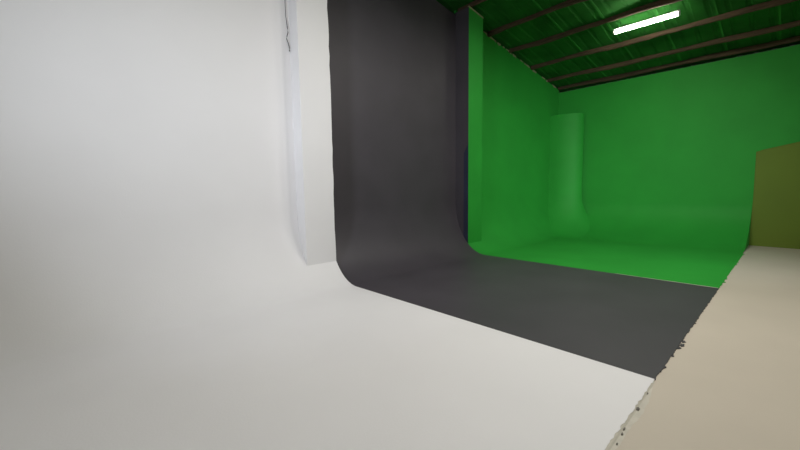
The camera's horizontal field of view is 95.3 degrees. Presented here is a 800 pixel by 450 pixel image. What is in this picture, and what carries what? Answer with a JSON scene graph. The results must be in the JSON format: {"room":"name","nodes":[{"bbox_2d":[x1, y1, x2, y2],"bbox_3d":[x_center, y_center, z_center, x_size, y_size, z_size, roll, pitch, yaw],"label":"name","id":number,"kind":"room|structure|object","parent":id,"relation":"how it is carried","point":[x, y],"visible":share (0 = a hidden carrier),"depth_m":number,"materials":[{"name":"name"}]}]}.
{"room":"studio","nodes":[
{"label":"studio","id":0,"kind":"room"},
{"bbox_2d":[436,0,799,91],"bbox_3d":[2.263,-4.872,2.915,17.420,2.706,10.160,-6,8,-43],"label":"ceiling","id":1,"kind":"structure","parent":0,"point":[496,13],"depth_m":8.49,"materials":[{"name":"green metal"}]},
{"bbox_2d":[458,0,486,10],"bbox_3d":[4.556,-4.558,4.871,0.151,0.118,9.440,-6,8,-43],"label":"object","id":2,"kind":"structure","parent":1,"relation":"attached to","point":[476,2],"depth_m":7.98,"materials":[{"name":"brown wood"}]},
{"bbox_2d":[487,0,587,36],"bbox_3d":[5.413,-4.469,5.681,0.149,0.117,9.440,-6,8,-43],"label":"beam","id":3,"kind":"structure","parent":1,"relation":"attached to","point":[567,3],"depth_m":8.22,"materials":[{"name":"brown wood"}]},
{"bbox_2d":[509,0,681,52],"bbox_3d":[6.191,-4.387,6.417,0.156,0.119,9.440,-6,8,-43],"label":"beam","id":4,"kind":"structure","parent":1,"relation":"attached to","point":[660,3],"depth_m":8.28,"materials":[{"name":"brown wood"}]},
{"bbox_2d":[613,10,679,33],"bbox_3d":[5.208,-4.317,7.754,0.094,0.147,1.200,-6,8,-43],"label":"lamp","id":5,"kind":"object","parent":4,"relation":"hanging from","point":[668,15],"visible":1,"depth_m":7.70,"materials":[{"name":"white plastic"}]},
{"bbox_2d":[531,0,798,69],"bbox_3d":[7.071,-4.295,7.250,0.146,0.119,9.440,-6,8,-43],"label":"beam","id":6,"kind":"structure","parent":1,"relation":"attached to","point":[773,3],"depth_m":8.20,"materials":[{"name":"brown wood"}]},
{"bbox_2d":[547,20,799,81],"bbox_3d":[7.863,-4.213,7.999,0.151,0.118,9.440,-6,8,-43],"label":"beam","id":7,"kind":"structure","parent":1,"relation":"attached to","point":[776,28],"depth_m":8.82,"materials":[{"name":"brown wood"}]},
{"bbox_2d":[558,36,799,89],"bbox_3d":[8.414,-4.156,8.520,0.144,0.119,9.440,-6,8,-43],"label":"beam","id":8,"kind":"structure","parent":1,"relation":"attached to","point":[797,38],"depth_m":9.34,"materials":[{"name":"brown wood"}]},
{"bbox_2d":[615,245,799,449],"bbox_3d":[2.330,1.237,3.456,16.900,0.190,9.700,-6,8,-43],"label":"floor","id":9,"kind":"structure","parent":0,"point":[734,382],"depth_m":2.90,"materials":[{"name":"beige concrete"}]},
{"bbox_2d":[0,0,654,449],"bbox_3d":[-2.542,-2.234,1.597,7.758,7.230,4.907,-6,8,-43],"label":"cyclorama","id":10,"kind":"object","parent":9,"relation":"on","point":[171,277],"visible":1,"depth_m":3.85,"materials":[{"name":"white paint"}]},
{"bbox_2d":[285,6,289,50],"bbox_3d":[-1.689,-3.215,5.430,0.052,1.200,0.020,-5,7,-35],"label":"cable","id":11,"kind":"object","parent":10,"relation":"attached to","point":[285,6],"visible":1,"depth_m":5.46,"materials":[{"name":"grey plastic"}]},
{"bbox_2d":[327,0,718,379],"bbox_3d":[1.615,-2.049,5.520,3.610,5.966,4.890,-6,8,-43],"label":"cyclorama","id":12,"kind":"object","parent":9,"relation":"on","point":[392,63],"visible":0.94,"depth_m":6.57,"materials":[{"name":"black paint"}]},
{"bbox_2d":[454,6,799,287],"bbox_3d":[6.495,-2.033,6.937,5.442,5.511,9.490,-6,8,-43],"label":"cyclorama","id":13,"kind":"object","parent":9,"relation":"on","point":[652,176],"visible":0.93,"depth_m":9.62,"materials":[{"name":"green paint"}]},
{"bbox_2d":[749,142,799,248],"bbox_3d":[8.513,-1.785,8.856,0.068,4.580,9.500,-6,8,-43],"label":"wall","id":14,"kind":"structure","parent":0,"point":[775,217],"depth_m":8.56,"materials":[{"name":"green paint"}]}
]}

